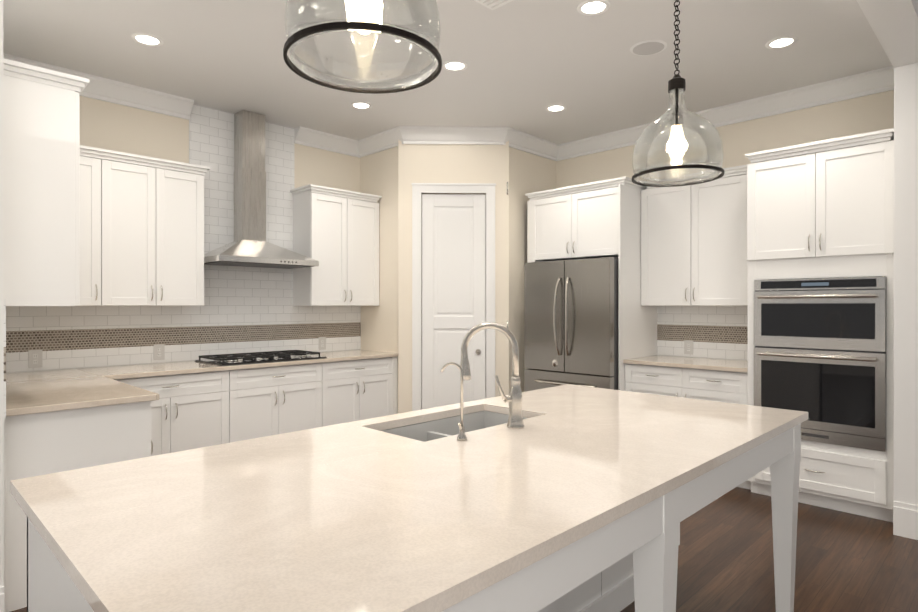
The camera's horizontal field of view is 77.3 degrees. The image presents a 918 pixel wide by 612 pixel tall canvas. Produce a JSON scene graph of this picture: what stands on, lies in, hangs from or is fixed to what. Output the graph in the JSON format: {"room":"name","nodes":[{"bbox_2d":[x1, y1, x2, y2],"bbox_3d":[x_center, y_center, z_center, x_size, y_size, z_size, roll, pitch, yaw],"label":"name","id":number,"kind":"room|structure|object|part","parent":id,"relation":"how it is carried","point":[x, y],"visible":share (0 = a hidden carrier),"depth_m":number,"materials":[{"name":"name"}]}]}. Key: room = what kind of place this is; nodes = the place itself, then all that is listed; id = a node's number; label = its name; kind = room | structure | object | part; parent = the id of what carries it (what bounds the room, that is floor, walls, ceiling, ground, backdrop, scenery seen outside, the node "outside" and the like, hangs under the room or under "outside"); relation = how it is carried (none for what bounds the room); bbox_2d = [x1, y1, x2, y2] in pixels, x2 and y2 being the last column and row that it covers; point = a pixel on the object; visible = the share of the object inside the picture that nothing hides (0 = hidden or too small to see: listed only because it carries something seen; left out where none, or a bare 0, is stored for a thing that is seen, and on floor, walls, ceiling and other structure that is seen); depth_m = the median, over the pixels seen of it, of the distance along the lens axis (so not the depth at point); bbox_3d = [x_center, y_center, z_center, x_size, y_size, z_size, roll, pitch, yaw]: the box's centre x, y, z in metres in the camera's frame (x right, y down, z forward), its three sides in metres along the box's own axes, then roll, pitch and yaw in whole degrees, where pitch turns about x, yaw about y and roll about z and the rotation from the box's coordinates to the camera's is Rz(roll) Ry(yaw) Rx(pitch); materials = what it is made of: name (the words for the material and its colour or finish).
{"room":"kitchen","nodes":[
{"label":"kitchen","id":0,"kind":"room"},
{"bbox_2d":[0,0,5,611],"bbox_3d":[-3.101,-0.154,2.552,1.875,3.050,1.488,0,0,45],"label":"wall","id":1,"kind":"structure","parent":0,"point":[2,358],"depth_m":2.42,"materials":[{"name":"white paint"}]},
{"bbox_2d":[3,66,82,305],"bbox_3d":[-2.268,-0.525,2.983,0.946,1.052,0.305,0,0,45],"label":"upper cabinet","id":2,"kind":"object","parent":1,"relation":"attached to","point":[41,166],"depth_m":2.65,"materials":[{"name":"white paint"}]},
{"bbox_2d":[6,96,360,372],"bbox_3d":[-2.111,-0.156,4.990,0.158,3.050,6.350,0,0,45],"label":"wall","id":3,"kind":"structure","parent":0,"point":[247,309],"depth_m":4.88,"materials":[{"name":"white tile"}]},
{"bbox_2d":[28,350,41,367],"bbox_3d":[-2.961,0.370,4.011,0.007,0.124,0.080,0,0,45],"label":"electrical outlet","id":4,"kind":"object","parent":3,"relation":"attached to","point":[34,358],"visible":1,"depth_m":4.01,"materials":[{"name":"white plastic"}]},
{"bbox_2d":[80,145,209,305],"bbox_3d":[-2.473,-0.547,4.257,0.364,1.094,1.093,0,0,45],"label":"upper cabinet","id":5,"kind":"object","parent":3,"relation":"attached to","point":[141,230],"visible":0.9,"depth_m":4.20,"materials":[{"name":"white paint"}]},
{"bbox_2d":[154,344,164,359],"bbox_3d":[-2.395,0.369,4.584,0.007,0.124,0.080,0,0,45],"label":"electrical outlet","id":6,"kind":"object","parent":3,"relation":"attached to","point":[159,351],"visible":1,"depth_m":4.58,"materials":[{"name":"white plastic"}]},
{"bbox_2d":[204,110,318,268],"bbox_3d":[-1.719,-1.013,4.920,0.493,1.332,0.880,0,0,45],"label":"range hood","id":7,"kind":"object","parent":3,"relation":"attached to","point":[249,246],"visible":0.96,"depth_m":4.95,"materials":[{"name":"silver metal"}]},
{"bbox_2d":[319,337,325,349],"bbox_3d":[-1.345,0.368,5.647,0.007,0.124,0.080,0,0,45],"label":"electrical outlet","id":8,"kind":"object","parent":3,"relation":"attached to","point":[322,343],"visible":1,"depth_m":5.65,"materials":[{"name":"white plastic"}]},
{"bbox_2d":[290,184,381,305],"bbox_3d":[-1.182,-0.549,5.564,0.364,1.094,0.801,0,0,45],"label":"upper cabinet","id":9,"kind":"object","parent":3,"relation":"attached to","point":[336,233],"visible":1,"depth_m":5.40,"materials":[{"name":"white paint"}]},
{"bbox_2d":[360,146,397,352],"bbox_3d":[-0.739,-0.157,5.766,0.720,3.050,0.100,0,0,45],"label":"wall","id":10,"kind":"structure","parent":0,"point":[378,171],"depth_m":5.69,"materials":[{"name":"beige paint"}]},
{"bbox_2d":[3,0,892,143],"bbox_3d":[0.110,-1.726,0.127,10.150,0.100,10.150,0,0,45],"label":"ceiling","id":11,"kind":"structure","parent":0,"point":[527,61],"depth_m":3.88,"materials":[{"name":"white paint"}]},
{"bbox_2d":[131,33,163,46],"bbox_3d":[-1.963,-1.676,3.614,0.184,0.006,0.184,0,0,45],"label":"recessed light","id":12,"kind":"object","parent":11,"relation":"in","point":[146,39],"visible":1,"depth_m":3.61,"materials":[{"name":"white paint"}]},
{"bbox_2d":[350,101,371,108],"bbox_3d":[-0.818,-1.677,4.802,0.184,0.006,0.184,0,0,45],"label":"recessed light","id":13,"kind":"object","parent":11,"relation":"in","point":[360,105],"visible":1,"depth_m":4.80,"materials":[{"name":"white paint"}]},
{"bbox_2d":[283,0,441,93],"bbox_3d":[-0.236,-1.138,1.427,0.386,1.077,0.386,0,0,45],"label":"pendant light","id":14,"kind":"object","parent":11,"relation":"hanging from","point":[374,46],"visible":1,"depth_m":1.50,"materials":[{"name":"clear glass"}]},
{"bbox_2d":[442,60,467,70],"bbox_3d":[-0.028,-1.676,4.008,0.184,0.006,0.184,0,0,45],"label":"recessed light","id":15,"kind":"object","parent":11,"relation":"in","point":[454,65],"visible":1,"depth_m":4.00,"materials":[{"name":"white paint"}]},
{"bbox_2d":[474,0,512,9],"bbox_3d":[0.134,-1.673,3.062,0.180,0.011,0.340,0,0,45],"label":"ceiling vent","id":16,"kind":"object","parent":11,"relation":"in","point":[492,4],"visible":1,"depth_m":3.16,"materials":[{"name":"white paint"}]},
{"bbox_2d":[545,104,566,111],"bbox_3d":[0.822,-1.677,4.869,0.184,0.006,0.184,0,0,45],"label":"recessed light","id":17,"kind":"object","parent":11,"relation":"in","point":[555,108],"visible":1,"depth_m":4.87,"materials":[{"name":"white paint"}]},
{"bbox_2d":[577,0,609,15],"bbox_3d":[0.755,-1.675,3.221,0.184,0.006,0.184,0,0,45],"label":"recessed light","id":18,"kind":"object","parent":11,"relation":"in","point":[591,7],"visible":1,"depth_m":3.22,"materials":[{"name":"white paint"}]},
{"bbox_2d":[630,40,666,55],"bbox_3d":[1.232,-1.677,3.733,0.232,0.006,0.232,0,0,45],"label":"ceiling speaker","id":19,"kind":"object","parent":11,"relation":"attached to","point":[647,47],"visible":1,"depth_m":3.71,"materials":[{"name":"grey plastic"}]},
{"bbox_2d":[632,0,723,186],"bbox_3d":[0.971,-1.124,2.558,0.386,1.107,0.386,0,0,45],"label":"pendant light","id":20,"kind":"object","parent":11,"relation":"hanging from","point":[678,143],"visible":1,"depth_m":2.44,"materials":[{"name":"clear glass"}]},
{"bbox_2d":[765,36,797,48],"bbox_3d":[2.053,-1.676,3.654,0.184,0.006,0.184,0,0,45],"label":"recessed light","id":21,"kind":"object","parent":11,"relation":"in","point":[781,42],"visible":1,"depth_m":3.65,"materials":[{"name":"white paint"}]},
{"bbox_2d":[398,140,508,413],"bbox_3d":[-0.051,-0.157,5.527,1.057,3.050,0.124,0,0,-1],"label":"wall","id":22,"kind":"structure","parent":0,"point":[448,169],"depth_m":5.48,"materials":[{"name":"beige paint"}]},
{"bbox_2d":[3,0,893,160],"bbox_3d":[-0.036,-1.611,3.876,4.374,0.138,4.720,0,0,45],"label":"crown molding","id":23,"kind":"structure","parent":22,"relation":"attached to","point":[876,81],"depth_m":4.85,"materials":[{"name":"white paint"}]},
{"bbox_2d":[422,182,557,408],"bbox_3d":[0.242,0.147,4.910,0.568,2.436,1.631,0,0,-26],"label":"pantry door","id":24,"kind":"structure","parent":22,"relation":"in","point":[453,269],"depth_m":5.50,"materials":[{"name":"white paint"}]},
{"bbox_3d":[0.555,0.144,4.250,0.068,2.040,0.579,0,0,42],"label":"knob","id":25,"kind":"part","parent":24,"relation":"part of","materials":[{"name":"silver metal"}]},
{"bbox_2d":[11,487,917,611],"bbox_3d":[0.110,1.404,0.130,10.150,0.060,10.150,0,0,45],"label":"floor","id":26,"kind":"structure","parent":0,"point":[847,562],"depth_m":3.08,"materials":[{"name":"brown wood"}]},
{"bbox_2d":[4,401,152,611],"bbox_3d":[-2.005,0.930,2.947,0.519,0.880,0.621,0,0,45],"label":"base cabinet","id":27,"kind":"object","parent":26,"relation":"on","point":[39,444],"visible":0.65,"depth_m":2.67,"materials":[{"name":"white paint"}]},
{"bbox_2d":[6,374,158,415],"bbox_3d":[-2.161,0.472,3.127,1.065,0.031,0.645,0,0,45],"label":"countertop","id":28,"kind":"structure","parent":27,"relation":"on","point":[32,392],"depth_m":3.00,"materials":[{"name":"stone"}]},
{"bbox_2d":[114,369,237,455],"bbox_3d":[-2.246,0.929,4.310,0.615,0.880,0.909,0,0,45],"label":"base cabinet","id":29,"kind":"object","parent":26,"relation":"on","point":[189,411],"depth_m":4.18,"materials":[{"name":"white paint"}]},
{"bbox_2d":[6,350,397,381],"bbox_3d":[-1.897,0.471,4.623,0.660,0.031,3.147,0,0,45],"label":"countertop","id":30,"kind":"structure","parent":29,"relation":"on","point":[183,367],"depth_m":4.25,"materials":[{"name":"stone"}]},
{"bbox_2d":[195,350,326,365],"bbox_3d":[-1.663,0.431,4.866,0.528,0.046,0.922,0,0,45],"label":"cooktop","id":31,"kind":"object","parent":30,"relation":"in","point":[248,358],"visible":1,"depth_m":4.74,"materials":[{"name":"black metal"}]},
{"bbox_2d":[238,362,329,440],"bbox_3d":[-1.684,0.928,4.880,0.615,0.880,0.929,0,0,45],"label":"base cabinet","id":32,"kind":"object","parent":26,"relation":"on","point":[275,400],"depth_m":4.69,"materials":[{"name":"white paint"}]},
{"bbox_2d":[330,356,397,424],"bbox_3d":[-1.126,0.928,5.444,0.615,0.880,0.896,0,0,45],"label":"base cabinet","id":33,"kind":"object","parent":26,"relation":"on","point":[361,389],"depth_m":5.26,"materials":[{"name":"white paint"}]},
{"bbox_2d":[27,408,800,611],"bbox_3d":[0.169,0.931,2.002,1.190,0.881,2.566,0,0,45],"label":"kitchen island","id":34,"kind":"object","parent":26,"relation":"on","point":[635,559],"depth_m":1.58,"materials":[{"name":"wood"}]},
{"bbox_2d":[46,392,807,611],"bbox_3d":[0.327,0.474,1.833,0.775,0.032,2.580,0,0,45],"label":"island countertop","id":35,"kind":"structure","parent":34,"relation":"on","point":[432,525],"depth_m":1.25,"materials":[{"name":"beige stone"}]},
{"bbox_2d":[441,362,466,440],"bbox_3d":[-0.009,0.325,1.961,0.096,0.264,0.064,0,0,45],"label":"tap","id":36,"kind":"object","parent":35,"relation":"on","point":[461,436],"visible":1,"depth_m":1.96,"materials":[{"name":"silver metal"}]},
{"bbox_2d":[381,411,526,441],"bbox_3d":[0.001,0.597,2.310,0.384,0.210,0.724,0,0,45],"label":"sink","id":37,"kind":"object","parent":35,"relation":"in","point":[435,429],"visible":0.02,"depth_m":2.51,"materials":[{"name":"silver metal"}]},
{"bbox_2d":[460,322,523,428],"bbox_3d":[0.128,0.259,2.182,0.207,0.395,0.169,0,0,45],"label":"faucet","id":38,"kind":"object","parent":35,"relation":"on","point":[513,398],"visible":1,"depth_m":2.16,"materials":[{"name":"silver metal"}]},
{"bbox_2d":[524,257,617,391],"bbox_3d":[1.187,0.468,5.354,0.910,1.770,0.860,0,0,45],"label":"refrigerator","id":39,"kind":"object","parent":26,"relation":"on","point":[571,317],"visible":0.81,"depth_m":5.04,"materials":[{"name":"grey metal"}]},
{"bbox_2d":[525,176,656,390],"bbox_3d":[1.243,0.136,5.443,1.071,2.464,0.686,0,0,45],"label":"upper cabinet","id":40,"kind":"object","parent":26,"relation":"on","point":[599,219],"visible":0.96,"depth_m":5.10,"materials":[{"name":"white paint"}]},
{"bbox_2d":[625,363,750,489],"bbox_3d":[1.970,0.928,4.752,0.991,0.881,0.650,0,0,45],"label":"base cabinet","id":41,"kind":"object","parent":26,"relation":"on","point":[718,386],"visible":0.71,"depth_m":4.50,"materials":[{"name":"white paint"}]},
{"bbox_2d":[623,355,747,372],"bbox_3d":[1.971,0.470,4.752,0.991,0.031,0.635,0,0,45],"label":"countertop","id":42,"kind":"structure","parent":41,"relation":"on","point":[704,363],"depth_m":4.63,"materials":[{"name":"stone"}]},
{"bbox_2d":[745,128,893,521],"bbox_3d":[2.615,0.138,4.076,0.868,2.464,0.704,0,0,45],"label":"tall cabinet","id":43,"kind":"object","parent":26,"relation":"on","point":[822,209],"visible":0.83,"depth_m":3.79,"materials":[{"name":"white paint"}]},
{"bbox_2d":[754,276,885,451],"bbox_3d":[2.583,0.362,4.045,0.762,1.095,0.681,0,0,45],"label":"wall oven","id":44,"kind":"object","parent":43,"relation":"in","point":[820,351],"visible":0.96,"depth_m":3.79,"materials":[{"name":"grey metal"}]},
{"bbox_2d":[509,147,555,391],"bbox_3d":[0.693,-0.157,5.851,0.100,3.050,0.885,0,0,45],"label":"wall","id":45,"kind":"structure","parent":0,"point":[530,173],"depth_m":5.69,"materials":[{"name":"beige paint"}]},
{"bbox_2d":[556,90,893,360],"bbox_3d":[1.734,-0.157,5.545,4.850,3.050,0.158,0,0,45],"label":"wall","id":46,"kind":"structure","parent":0,"point":[717,332],"depth_m":4.86,"materials":[{"name":"beige paint"}]},
{"bbox_2d":[684,340,692,354],"bbox_3d":[2.049,0.369,5.118,0.080,0.124,0.007,0,0,45],"label":"electrical outlet","id":47,"kind":"object","parent":46,"relation":"attached to","point":[688,346],"visible":1,"depth_m":5.12,"materials":[{"name":"white plastic"}]},
{"bbox_2d":[641,165,747,305],"bbox_3d":[2.070,-0.548,4.852,0.991,1.094,0.364,0,0,45],"label":"upper cabinet","id":48,"kind":"object","parent":46,"relation":"attached to","point":[693,245],"visible":0.85,"depth_m":4.75,"materials":[{"name":"white paint"}]},
{"bbox_2d":[857,0,917,67],"bbox_3d":[-0.270,-1.551,0.397,0.182,0.250,10.000,0,0,45],"label":"header beam","id":49,"kind":"structure","parent":0,"point":[893,24],"depth_m":2.93,"materials":[{"name":"white paint"}]},
{"bbox_2d":[893,63,917,539],"bbox_3d":[3.005,-0.030,3.613,0.326,2.800,0.822,0,0,45],"label":"column","id":50,"kind":"structure","parent":0,"point":[905,512],"depth_m":3.40,"materials":[{"name":"white paint"}]}
]}

